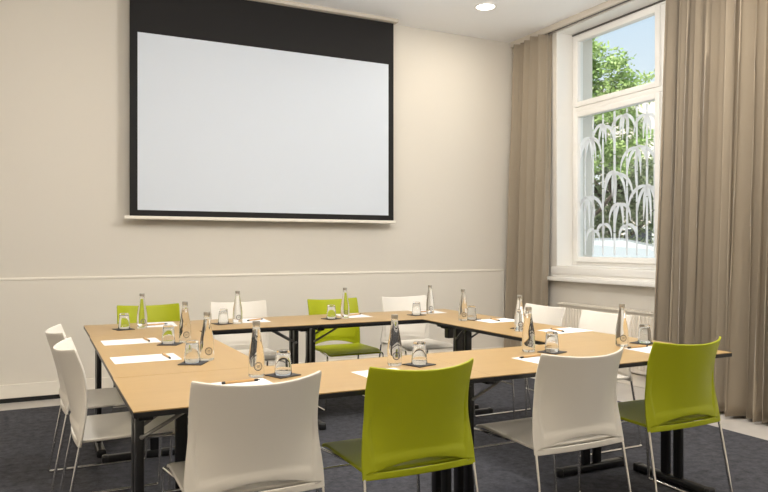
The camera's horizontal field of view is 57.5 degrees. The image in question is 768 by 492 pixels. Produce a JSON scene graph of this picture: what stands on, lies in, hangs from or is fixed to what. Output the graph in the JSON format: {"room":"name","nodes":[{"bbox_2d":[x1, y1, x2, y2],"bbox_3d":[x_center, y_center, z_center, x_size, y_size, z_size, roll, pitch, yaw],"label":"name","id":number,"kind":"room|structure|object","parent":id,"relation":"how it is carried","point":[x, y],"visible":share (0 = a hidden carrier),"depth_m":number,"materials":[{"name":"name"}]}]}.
{"room":"conference room","nodes":[
{"label":"conference room","id":0,"kind":"room"},
{"bbox_2d":[0,0,513,317],"bbox_3d":[-1.683,-0.505,6.580,8.060,3.670,0.200,0,0,-27],"label":"wall","id":1,"kind":"structure","parent":0,"point":[65,64],"depth_m":6.35,"materials":[{"name":"beige paint"}]},
{"bbox_2d":[0,394,59,403],"bbox_3d":[-1.846,1.262,6.376,7.185,0.036,0.020,0,0,-27],"label":"trim","id":2,"kind":"structure","parent":1,"relation":"attached to","point":[34,398],"depth_m":5.82,"materials":[{"name":"black"}]},
{"bbox_2d":[0,271,502,384],"bbox_3d":[-1.857,0.704,6.374,7.165,0.852,0.014,0,0,-27],"label":"wainscoting","id":3,"kind":"structure","parent":1,"relation":"attached to","point":[28,308],"depth_m":6.44,"materials":[{"name":"beige paint"}]},
{"bbox_2d":[0,269,503,345],"bbox_3d":[-1.847,0.692,6.376,7.185,0.876,0.018,0,0,-27],"label":"trim","id":4,"kind":"structure","parent":1,"relation":"attached to","point":[491,270],"depth_m":6.62,"materials":[{"name":"beige paint"}]},
{"bbox_2d":[0,346,503,398],"bbox_3d":[-1.845,1.188,6.372,7.185,0.113,0.028,0,0,-27],"label":"baseboard","id":5,"kind":"structure","parent":1,"relation":"attached to","point":[8,391],"depth_m":5.86,"materials":[{"name":"beige paint"}]},
{"bbox_2d":[0,377,767,491],"bbox_3d":[0.177,1.305,2.513,7.360,0.050,8.740,0,0,-27],"label":"floor","id":6,"kind":"structure","parent":0,"point":[26,435],"depth_m":4.26,"materials":[{"name":"carpet"}]},
{"bbox_2d":[45,324,161,491],"bbox_3d":[-1.554,0.858,3.868,0.576,0.844,0.512,0,0,-27],"label":"chair","id":7,"kind":"object","parent":6,"relation":"on","point":[104,397],"visible":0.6,"depth_m":3.75,"materials":[{"name":"beige plastic"}]},
{"bbox_2d":[53,337,174,491],"bbox_3d":[-1.232,0.858,3.280,0.576,0.844,0.512,0,0,-27],"label":"chair","id":8,"kind":"object","parent":6,"relation":"on","point":[101,427],"visible":0.86,"depth_m":3.10,"materials":[{"name":"beige plastic"}]},
{"bbox_2d":[112,303,179,412],"bbox_3d":[-1.702,0.858,5.151,0.512,0.844,0.576,0,0,-27],"label":"chair","id":9,"kind":"object","parent":6,"relation":"on","point":[166,312],"visible":0.25,"depth_m":5.40,"materials":[{"name":"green plastic"}]},
{"bbox_2d":[90,331,265,491],"bbox_3d":[-1.132,0.905,3.631,0.639,0.750,1.465,0,0,-26],"label":"conference table","id":10,"kind":"object","parent":6,"relation":"on","point":[225,357],"visible":0.48,"depth_m":3.42,"materials":[{"name":"brown wood"}]},
{"bbox_2d":[101,338,160,345],"bbox_3d":[-1.418,0.529,3.919,0.297,0.001,0.210,0,0,-28],"label":"notepaper","id":11,"kind":"object","parent":10,"relation":"on","point":[152,340],"visible":1,"depth_m":3.92,"materials":[{"name":"white paper"}]},
{"bbox_2d":[110,353,180,363],"bbox_3d":[-1.132,0.529,3.324,0.297,0.001,0.210,0,0,-28],"label":"notepaper","id":12,"kind":"object","parent":10,"relation":"on","point":[156,357],"visible":1,"depth_m":3.32,"materials":[{"name":"white paper"}]},
{"bbox_2d":[157,342,182,345],"bbox_3d":[-1.165,0.528,3.811,0.108,0.004,0.108,0,0,3],"label":"coaster","id":13,"kind":"object","parent":10,"relation":"on","point":[175,343],"visible":0.76,"depth_m":3.77,"materials":[{"name":"grey leather"}]},
{"bbox_2d":[162,325,174,343],"bbox_3d":[-1.177,0.476,3.821,0.072,0.098,0.072,0,0,-27],"label":"drinking glass","id":14,"kind":"object","parent":13,"relation":"on","point":[168,335],"visible":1,"depth_m":3.79,"materials":[{"name":"white"}]},
{"bbox_2d":[179,301,190,342],"bbox_3d":[-1.107,0.416,3.895,0.065,0.227,0.066,0,0,-30],"label":"water bottle","id":15,"kind":"object","parent":10,"relation":"on","point":[185,325],"visible":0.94,"depth_m":3.88,"materials":[{"name":"beige"}]},
{"bbox_2d":[178,361,207,364],"bbox_3d":[-0.868,0.528,3.187,0.108,0.004,0.108,0,0,3],"label":"coaster","id":16,"kind":"object","parent":10,"relation":"on","point":[200,362],"visible":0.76,"depth_m":3.16,"materials":[{"name":"grey leather"}]},
{"bbox_2d":[184,340,199,362],"bbox_3d":[-0.876,0.476,3.195,0.072,0.098,0.072,0,0,-27],"label":"drinking glass","id":17,"kind":"object","parent":16,"relation":"on","point":[192,353],"visible":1,"depth_m":3.17,"materials":[{"name":"white"}]},
{"bbox_2d":[200,311,213,360],"bbox_3d":[-0.830,0.416,3.282,0.065,0.227,0.066,0,0,-29],"label":"water bottle","id":18,"kind":"object","parent":10,"relation":"on","point":[206,340],"visible":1,"depth_m":3.26,"materials":[{"name":"beige"}]},
{"bbox_2d":[84,316,318,457],"bbox_3d":[-1.238,0.905,4.763,1.445,0.750,0.649,0,0,-27],"label":"conference table","id":19,"kind":"object","parent":6,"relation":"on","point":[293,325],"visible":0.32,"depth_m":4.67,"materials":[{"name":"brown wood"}]},
{"bbox_2d":[113,328,134,330],"bbox_3d":[-1.674,0.528,4.498,0.108,0.004,0.108,0,0,-41],"label":"coaster","id":20,"kind":"object","parent":19,"relation":"on","point":[117,329],"visible":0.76,"depth_m":4.46,"materials":[{"name":"grey leather"}]},
{"bbox_2d":[118,313,129,328],"bbox_3d":[-1.676,0.476,4.516,0.072,0.098,0.072,0,0,-27],"label":"drinking glass","id":21,"kind":"object","parent":20,"relation":"on","point":[124,323],"visible":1,"depth_m":4.49,"materials":[{"name":"white"}]},
{"bbox_2d":[137,293,146,327],"bbox_3d":[-1.583,0.416,4.581,0.065,0.227,0.066,0,0,-33],"label":"water bottle","id":22,"kind":"object","parent":19,"relation":"on","point":[142,312],"visible":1,"depth_m":4.56,"materials":[{"name":"beige"}]},
{"bbox_2d":[147,322,176,326],"bbox_3d":[-1.535,0.529,4.782,0.210,0.001,0.297,0,0,-23],"label":"notepaper","id":23,"kind":"object","parent":19,"relation":"on","point":[169,323],"visible":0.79,"depth_m":4.77,"materials":[{"name":"white paper"}]},
{"bbox_2d":[147,323,167,325],"bbox_3d":[-1.538,0.523,4.737,0.154,0.010,0.011,0,0,-41],"label":"pen","id":24,"kind":"object","parent":23,"relation":"on","point":[157,323],"visible":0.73,"depth_m":4.74,"materials":[{"name":"brown wood"}]},
{"bbox_2d":[233,291,241,323],"bbox_3d":[-1.014,0.416,4.850,0.065,0.227,0.066,0,0,-26],"label":"water bottle","id":25,"kind":"object","parent":19,"relation":"on","point":[237,309],"visible":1,"depth_m":4.83,"materials":[{"name":"beige"}]},
{"bbox_2d":[242,318,269,322],"bbox_3d":[-0.954,0.529,5.050,0.210,0.001,0.297,0,0,-22],"label":"notepaper","id":26,"kind":"object","parent":19,"relation":"on","point":[244,320],"visible":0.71,"depth_m":5.03,"materials":[{"name":"white paper"}]},
{"bbox_3d":[-1.116,0.528,4.820,0.108,0.004,0.108,0,0,-41],"label":"coaster","id":27,"kind":"object","parent":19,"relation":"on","visible":0},
{"bbox_2d":[218,309,228,323],"bbox_3d":[-1.109,0.476,4.831,0.072,0.098,0.072,0,0,-27],"label":"drinking glass","id":28,"kind":"object","parent":27,"relation":"on","point":[223,313],"visible":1,"depth_m":4.80,"materials":[{"name":"white"}]},
{"bbox_2d":[160,370,324,491],"bbox_3d":[-0.517,0.858,2.561,0.512,0.844,0.576,0,0,-27],"label":"chair","id":29,"kind":"object","parent":6,"relation":"on","point":[259,437],"visible":1,"depth_m":2.34,"materials":[{"name":"beige plastic"}]},
{"bbox_2d":[210,300,275,365],"bbox_3d":[-1.083,0.858,5.466,0.512,0.844,0.576,0,0,-27],"label":"chair","id":30,"kind":"object","parent":6,"relation":"on","point":[252,309],"visible":0.3,"depth_m":5.67,"materials":[{"name":"beige plastic"}]},
{"bbox_2d":[113,355,494,491],"bbox_3d":[-0.320,0.905,2.852,1.407,0.750,0.649,0,0,-27],"label":"conference table","id":31,"kind":"object","parent":6,"relation":"on","point":[146,398],"visible":0.51,"depth_m":2.72,"materials":[{"name":"brown wood"}]},
{"bbox_2d":[212,378,271,384],"bbox_3d":[-0.507,0.529,2.641,0.210,0.001,0.297,0,0,-29],"label":"notepaper","id":32,"kind":"object","parent":31,"relation":"on","point":[262,380],"visible":0.14,"depth_m":2.71,"materials":[{"name":"white paper"}]},
{"bbox_2d":[221,379,259,383],"bbox_3d":[-0.557,0.523,2.729,0.154,0.010,0.011,0,0,-30],"label":"pen","id":33,"kind":"object","parent":32,"relation":"on","point":[243,380],"visible":0.98,"depth_m":2.72,"materials":[{"name":"brown wood"}]},
{"bbox_2d":[248,321,263,377],"bbox_3d":[-0.523,0.416,2.869,0.065,0.227,0.066,0,0,-25],"label":"water bottle","id":34,"kind":"object","parent":31,"relation":"on","point":[256,352],"visible":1,"depth_m":2.85,"materials":[{"name":"clear glass"}]},
{"bbox_2d":[265,373,300,378],"bbox_3d":[-0.417,0.528,2.887,0.108,0.004,0.108,0,0,43],"label":"coaster","id":35,"kind":"object","parent":31,"relation":"on","point":[271,374],"visible":0.74,"depth_m":2.86,"materials":[{"name":"grey leather"}]},
{"bbox_2d":[274,350,291,375],"bbox_3d":[-0.417,0.476,2.893,0.072,0.098,0.072,0,0,-27],"label":"drinking glass","id":36,"kind":"object","parent":35,"relation":"on","point":[283,367],"visible":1,"depth_m":2.87,"materials":[{"name":"white"}]},
{"bbox_2d":[352,368,399,376],"bbox_3d":[0.026,0.529,2.885,0.210,0.001,0.297,0,0,-30],"label":"notepaper","id":37,"kind":"object","parent":31,"relation":"on","point":[362,373],"visible":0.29,"depth_m":2.95,"materials":[{"name":"white paper"}]},
{"bbox_2d":[387,314,401,365],"bbox_3d":[0.048,0.416,3.144,0.065,0.227,0.066,0,0,-13],"label":"water bottle","id":38,"kind":"object","parent":31,"relation":"on","point":[394,349],"visible":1,"depth_m":3.12,"materials":[{"name":"beige"}]},
{"bbox_2d":[402,363,435,367],"bbox_3d":[0.157,0.528,3.147,0.108,0.004,0.108,0,0,-44],"label":"coaster","id":39,"kind":"object","parent":31,"relation":"on","point":[407,364],"visible":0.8,"depth_m":3.12,"materials":[{"name":"grey leather"}]},
{"bbox_2d":[411,341,426,364],"bbox_3d":[0.159,0.476,3.155,0.072,0.098,0.072,0,0,-27],"label":"drinking glass","id":40,"kind":"object","parent":39,"relation":"on","point":[419,355],"visible":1,"depth_m":3.13,"materials":[{"name":"white"}]},
{"bbox_2d":[305,297,383,411],"bbox_3d":[-0.346,0.858,5.777,0.512,0.844,0.576,0,0,-27],"label":"chair","id":41,"kind":"object","parent":6,"relation":"on","point":[315,307],"visible":0.65,"depth_m":5.93,"materials":[{"name":"green plastic"}]},
{"bbox_2d":[290,309,487,429],"bbox_3d":[0.035,0.905,5.398,1.399,0.750,0.649,0,0,-27],"label":"conference table","id":42,"kind":"object","parent":6,"relation":"on","point":[378,318],"visible":0.37,"depth_m":5.13,"materials":[{"name":"brown wood"}]},
{"bbox_2d":[341,288,348,317],"bbox_3d":[-0.291,0.416,5.225,0.065,0.227,0.066,0,0,-17],"label":"water bottle","id":43,"kind":"object","parent":42,"relation":"on","point":[345,303],"visible":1,"depth_m":5.20,"materials":[{"name":"beige"}]},
{"bbox_2d":[336,313,371,317],"bbox_3d":[-0.240,0.529,5.400,0.210,0.001,0.297,0,0,-24],"label":"notepaper","id":44,"kind":"object","parent":42,"relation":"on","point":[361,315],"visible":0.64,"depth_m":5.33,"materials":[{"name":"white paper"}]},
{"bbox_2d":[410,310,444,313],"bbox_3d":[0.355,0.529,5.720,0.210,0.001,0.297,0,0,-21],"label":"notepaper","id":45,"kind":"object","parent":42,"relation":"on","point":[410,310],"visible":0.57,"depth_m":5.65,"materials":[{"name":"white paper"}]},
{"bbox_2d":[426,285,433,313],"bbox_3d":[0.366,0.416,5.574,0.065,0.227,0.066,0,0,-11],"label":"water bottle","id":46,"kind":"object","parent":42,"relation":"on","point":[429,301],"visible":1,"depth_m":5.55,"materials":[{"name":"beige"}]},
{"bbox_3d":[0.252,0.528,5.439,0.108,0.004,0.108,0,0,-35],"label":"coaster","id":47,"kind":"object","parent":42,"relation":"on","visible":0},
{"bbox_2d":[412,302,420,314],"bbox_3d":[0.252,0.476,5.444,0.072,0.098,0.072,0,0,-27],"label":"drinking glass","id":48,"kind":"object","parent":47,"relation":"on","point":[416,309],"visible":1,"depth_m":5.42,"materials":[{"name":"white"}]},
{"bbox_3d":[-0.390,0.528,5.155,0.108,0.004,0.108,0,0,-44],"label":"coaster","id":49,"kind":"object","parent":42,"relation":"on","visible":0},
{"bbox_2d":[327,305,335,318],"bbox_3d":[-0.388,0.476,5.159,0.072,0.098,0.072,0,0,-27],"label":"drinking glass","id":50,"kind":"object","parent":49,"relation":"on","point":[331,310],"visible":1,"depth_m":5.13,"materials":[{"name":"white"}]},
{"bbox_2d":[316,358,478,491],"bbox_3d":[0.056,0.858,2.837,0.512,0.844,0.576,0,0,-27],"label":"chair","id":51,"kind":"object","parent":6,"relation":"on","point":[412,418],"visible":1,"depth_m":2.61,"materials":[{"name":"green plastic"}]},
{"bbox_2d":[379,295,452,356],"bbox_3d":[0.271,0.858,6.068,0.512,0.844,0.576,0,0,-27],"label":"chair","id":52,"kind":"object","parent":6,"relation":"on","point":[421,330],"visible":0.59,"depth_m":6.25,"materials":[{"name":"beige plastic"}]},
{"bbox_2d":[474,303,565,419],"bbox_3d":[1.020,0.858,5.148,0.576,0.844,0.512,0,0,-27],"label":"chair","id":53,"kind":"object","parent":6,"relation":"on","point":[541,314],"visible":0.27,"depth_m":5.29,"materials":[{"name":"beige plastic"}]},
{"bbox_2d":[422,316,631,477],"bbox_3d":[0.871,0.905,4.630,0.589,0.750,1.469,0,0,-27],"label":"conference table","id":54,"kind":"object","parent":6,"relation":"on","point":[501,329],"visible":0.55,"depth_m":4.34,"materials":[{"name":"brown wood"}]},
{"bbox_2d":[459,289,467,320],"bbox_3d":[0.570,0.416,5.048,0.065,0.227,0.066,0,0,-8],"label":"water bottle","id":55,"kind":"object","parent":54,"relation":"on","point":[463,311],"visible":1,"depth_m":5.03,"materials":[{"name":"beige"}]},
{"bbox_2d":[475,318,513,322],"bbox_3d":[0.822,0.529,5.041,0.297,0.001,0.210,0,0,-29],"label":"notepaper","id":56,"kind":"object","parent":54,"relation":"on","point":[500,319],"visible":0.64,"depth_m":5.03,"materials":[{"name":"white paper"}]},
{"bbox_2d":[514,295,524,331],"bbox_3d":[0.855,0.416,4.416,0.065,0.227,0.066,0,0,-3],"label":"water bottle","id":57,"kind":"object","parent":54,"relation":"on","point":[519,318],"visible":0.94,"depth_m":4.39,"materials":[{"name":"beige"}]},
{"bbox_2d":[537,327,592,333],"bbox_3d":[1.148,0.529,4.433,0.297,0.001,0.210,0,0,-31],"label":"notepaper","id":58,"kind":"object","parent":54,"relation":"on","point":[567,330],"visible":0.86,"depth_m":4.43,"materials":[{"name":"white paper"}]},
{"bbox_3d":[0.639,0.528,5.106,0.108,0.004,0.108,0,0,35],"label":"coaster","id":59,"kind":"object","parent":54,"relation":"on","visible":0},
{"bbox_2d":[468,305,476,319],"bbox_3d":[0.639,0.476,5.095,0.072,0.098,0.072,0,0,-27],"label":"drinking glass","id":60,"kind":"object","parent":59,"relation":"on","point":[471,308],"visible":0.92,"depth_m":5.07,"materials":[{"name":"white"}]},
{"bbox_2d":[474,347,631,491],"bbox_3d":[0.751,0.858,3.146,0.512,0.844,0.576,0,0,-27],"label":"chair","id":61,"kind":"object","parent":6,"relation":"on","point":[575,399],"visible":0.98,"depth_m":2.92,"materials":[{"name":"beige plastic"}]},
{"bbox_2d":[427,337,731,491],"bbox_3d":[0.959,0.905,3.489,1.449,0.750,0.649,0,0,-27],"label":"conference table","id":62,"kind":"object","parent":6,"relation":"on","point":[500,363],"visible":0.47,"depth_m":3.48,"materials":[{"name":"brown wood"}]},
{"bbox_2d":[513,356,539,363],"bbox_3d":[0.772,0.529,3.259,0.210,0.001,0.297,0,0,-30],"label":"notepaper","id":63,"kind":"object","parent":62,"relation":"on","point":[530,359],"visible":0.21,"depth_m":3.29,"materials":[{"name":"white paper"}]},
{"bbox_2d":[519,354,540,357],"bbox_3d":[0.704,0.523,3.355,0.154,0.010,0.011,0,0,-35],"label":"pen","id":64,"kind":"object","parent":63,"relation":"on","point":[535,355],"visible":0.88,"depth_m":3.35,"materials":[{"name":"brown wood"}]},
{"bbox_2d":[522,307,534,351],"bbox_3d":[0.733,0.416,3.550,0.065,0.227,0.066,0,0,-3],"label":"water bottle","id":65,"kind":"object","parent":62,"relation":"on","point":[528,334],"visible":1,"depth_m":3.53,"materials":[{"name":"beige"}]},
{"bbox_2d":[538,350,566,354],"bbox_3d":[0.846,0.528,3.521,0.108,0.004,0.108,0,0,43],"label":"coaster","id":66,"kind":"object","parent":62,"relation":"on","point":[543,351],"visible":0.75,"depth_m":3.49,"materials":[{"name":"grey leather"}]},
{"bbox_2d":[545,331,558,351],"bbox_3d":[0.846,0.476,3.526,0.072,0.098,0.072,0,0,-27],"label":"drinking glass","id":67,"kind":"object","parent":66,"relation":"on","point":[551,341],"visible":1,"depth_m":3.50,"materials":[{"name":"white"}]},
{"bbox_2d":[615,303,627,346],"bbox_3d":[1.274,0.416,3.750,0.065,0.227,0.066,0,0,4],"label":"water bottle","id":68,"kind":"object","parent":62,"relation":"on","point":[621,333],"visible":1,"depth_m":3.73,"materials":[{"name":"beige"}]},
{"bbox_2d":[624,346,651,352],"bbox_3d":[1.404,0.529,3.561,0.210,0.001,0.297,0,0,-24],"label":"notepaper","id":69,"kind":"object","parent":62,"relation":"on","point":[641,349],"visible":0.14,"depth_m":3.61,"materials":[{"name":"white paper"}]},
{"bbox_2d":[628,345,647,348],"bbox_3d":[1.328,0.523,3.670,0.154,0.010,0.011,0,0,-30],"label":"pen","id":70,"kind":"object","parent":69,"relation":"on","point":[639,346],"visible":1,"depth_m":3.67,"materials":[{"name":"brown wood"}]},
{"bbox_2d":[630,341,652,344],"bbox_3d":[1.427,0.528,3.851,0.108,0.004,0.108,0,0,-44],"label":"coaster","id":71,"kind":"object","parent":62,"relation":"on","point":[635,342],"visible":0.55,"depth_m":3.81,"materials":[{"name":"grey leather"}]},
{"bbox_2d":[638,324,651,342],"bbox_3d":[1.435,0.476,3.853,0.072,0.098,0.072,0,0,-27],"label":"drinking glass","id":72,"kind":"object","parent":71,"relation":"on","point":[644,334],"visible":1,"depth_m":3.83,"materials":[{"name":"white"}]},
{"bbox_2d":[524,310,642,457],"bbox_3d":[1.299,0.858,4.587,0.576,0.844,0.512,0,0,-27],"label":"chair","id":73,"kind":"object","parent":6,"relation":"on","point":[601,322],"visible":0.24,"depth_m":4.71,"materials":[{"name":"beige plastic"}]},
{"bbox_2d":[577,336,732,491],"bbox_3d":[1.350,0.858,3.505,0.512,0.844,0.576,0,0,-27],"label":"chair","id":74,"kind":"object","parent":6,"relation":"on","point":[679,385],"visible":0.94,"depth_m":3.27,"materials":[{"name":"green plastic"}]},
{"bbox_2d":[286,0,607,42],"bbox_3d":[0.311,-2.440,2.580,8.060,0.200,9.140,0,0,-27],"label":"ceiling","id":75,"kind":"structure","parent":0,"point":[512,20],"depth_m":6.99,"materials":[{"name":"white paint"}]},
{"bbox_2d":[124,0,398,223],"bbox_3d":[-1.075,-1.291,6.660,2.660,2.098,0.160,0,0,-27],"label":"projection screen","id":76,"kind":"object","parent":75,"relation":"hanging from","point":[242,110],"visible":1,"depth_m":6.59,"materials":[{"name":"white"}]},
{"bbox_2d":[474,2,496,10],"bbox_3d":[0.987,-2.334,6.806,0.224,0.012,0.224,0,0,-27],"label":"recessed light","id":77,"kind":"object","parent":75,"relation":"in","point":[486,6],"visible":1,"depth_m":6.78,"materials":[{"name":"white paint"}]},
{"bbox_2d":[477,4,493,9],"bbox_3d":[0.987,-2.333,6.806,0.172,0.011,0.172,0,0,-27],"label":"diffuser","id":78,"kind":"object","parent":77,"relation":"attached to","point":[479,6],"depth_m":6.79,"materials":[{"name":"white plastic"}]},
{"bbox_2d":[510,0,630,47],"bbox_3d":[2.328,-2.306,6.312,0.070,0.068,3.820,0,0,-27],"label":"track","id":79,"kind":"object","parent":75,"relation":"attached to","point":[609,4],"visible":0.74,"depth_m":7.07,"materials":[{"name":"beige paint"}]},
{"bbox_2d":[504,34,551,347],"bbox_3d":[1.568,-0.506,7.632,0.299,3.528,0.612,0,0,-27],"label":"curtain","id":80,"kind":"object","parent":79,"relation":"hanging from","point":[528,226],"visible":0.84,"depth_m":7.53,"materials":[{"name":"beige fabric"}]},
{"bbox_2d":[653,0,767,422],"bbox_3d":[2.709,-0.506,5.248,0.403,3.529,1.496,0,0,-27],"label":"curtain","id":81,"kind":"object","parent":79,"relation":"hanging from","point":[711,277],"visible":0.88,"depth_m":5.46,"materials":[{"name":"beige fabric"}]},
{"bbox_2d":[548,0,654,375],"bbox_3d":[3.694,-0.505,4.267,0.500,3.670,8.740,0,0,-27],"label":"wall","id":82,"kind":"structure","parent":0,"point":[608,295],"depth_m":7.47,"materials":[{"name":"beige paint"}]},
{"bbox_2d":[547,273,654,286],"bbox_3d":[2.341,0.319,6.319,0.090,0.073,2.620,0,0,-27],"label":"trim","id":83,"kind":"structure","parent":82,"relation":"attached to","point":[643,282],"depth_m":6.72,"materials":[{"name":"white paint"}]},
{"bbox_2d":[551,266,655,278],"bbox_3d":[2.361,0.244,6.329,0.044,0.076,2.540,0,0,-27],"label":"trim","id":84,"kind":"structure","parent":82,"relation":"attached to","point":[632,273],"depth_m":6.74,"materials":[{"name":"white paint"}]},
{"bbox_2d":[557,302,653,374],"bbox_3d":[2.329,0.927,6.324,0.106,0.707,2.170,0,0,-27],"label":"radiator","id":85,"kind":"object","parent":82,"relation":"attached to","point":[571,318],"visible":0.23,"depth_m":6.56,"materials":[{"name":"white metal"}]},
{"bbox_2d":[557,302,653,314],"bbox_3d":[2.318,0.584,6.318,0.081,0.020,2.170,0,0,-27],"label":"grille","id":86,"kind":"object","parent":85,"relation":"attached to","point":[576,306],"depth_m":6.74,"materials":[{"name":"metal"}]},
{"bbox_2d":[557,265,655,269],"bbox_3d":[2.464,0.199,6.391,0.195,0.012,2.414,0,0,-27],"label":"trim","id":87,"kind":"structure","parent":82,"relation":"attached to","point":[645,268],"depth_m":6.85,"materials":[{"name":"white paint"}]},
{"bbox_2d":[556,0,659,265],"bbox_3d":[2.470,-1.040,6.394,0.212,2.490,2.439,0,0,-27],"label":"trim","id":88,"kind":"structure","parent":82,"relation":"attached to","point":[564,39],"depth_m":7.46,"materials":[{"name":"white paint"}]},
{"bbox_2d":[572,0,665,267],"bbox_3d":[2.603,-1.040,6.460,0.115,2.488,2.438,0,0,-27],"label":"window","id":89,"kind":"structure","parent":82,"relation":"in","point":[652,91],"depth_m":6.94,"materials":[{"name":"white paint"}]},
{"bbox_2d":[617,371,645,387],"bbox_3d":[3.470,1.225,4.133,0.020,0.110,8.700,0,0,-27],"label":"baseboard","id":90,"kind":"structure","parent":82,"relation":"attached to","point":[638,380],"depth_m":6.42,"materials":[{"name":"beige paint"}]},
{"label":"outside","id":91,"kind":"structure","parent":0,"visible":0},
{"bbox_3d":[24.846,1.455,34.736,64.530,0.250,100.000,0,0,-27],"label":"ground","id":92,"kind":"structure","parent":91,"visible":0},
{"bbox_2d":[592,37,654,215],"bbox_3d":[3.575,-1.313,12.516,2.658,5.289,1.957,0,0,-13],"label":"leafy tree","id":93,"kind":"object","parent":92,"relation":"on","point":[617,62],"visible":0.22,"depth_m":12.26,"materials":[{"name":"green plant"}]},
{"bbox_2d":[592,149,654,244],"bbox_3d":[4.725,-0.442,14.780,4.307,3.548,2.381,0,0,24],"label":"leafy tree","id":94,"kind":"object","parent":92,"relation":"on","point":[620,195],"visible":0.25,"depth_m":14.26,"materials":[{"name":"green plant"}]},
{"bbox_2d":[592,238,654,257],"bbox_3d":[3.478,0.595,11.065,4.160,1.470,1.830,0,0,16],"label":"car","id":95,"kind":"object","parent":92,"relation":"on","point":[608,242],"visible":0.02,"depth_m":10.31,"materials":[{"name":"white paint"}]},
{"bbox_2d":[600,90,654,243],"bbox_3d":[17.865,-2.380,30.544,15.240,7.420,13.240,0,0,22],"label":"building","id":96,"kind":"structure","parent":92,"relation":"on","point":[651,108],"depth_m":26.70,"materials":[{"name":"beige"}]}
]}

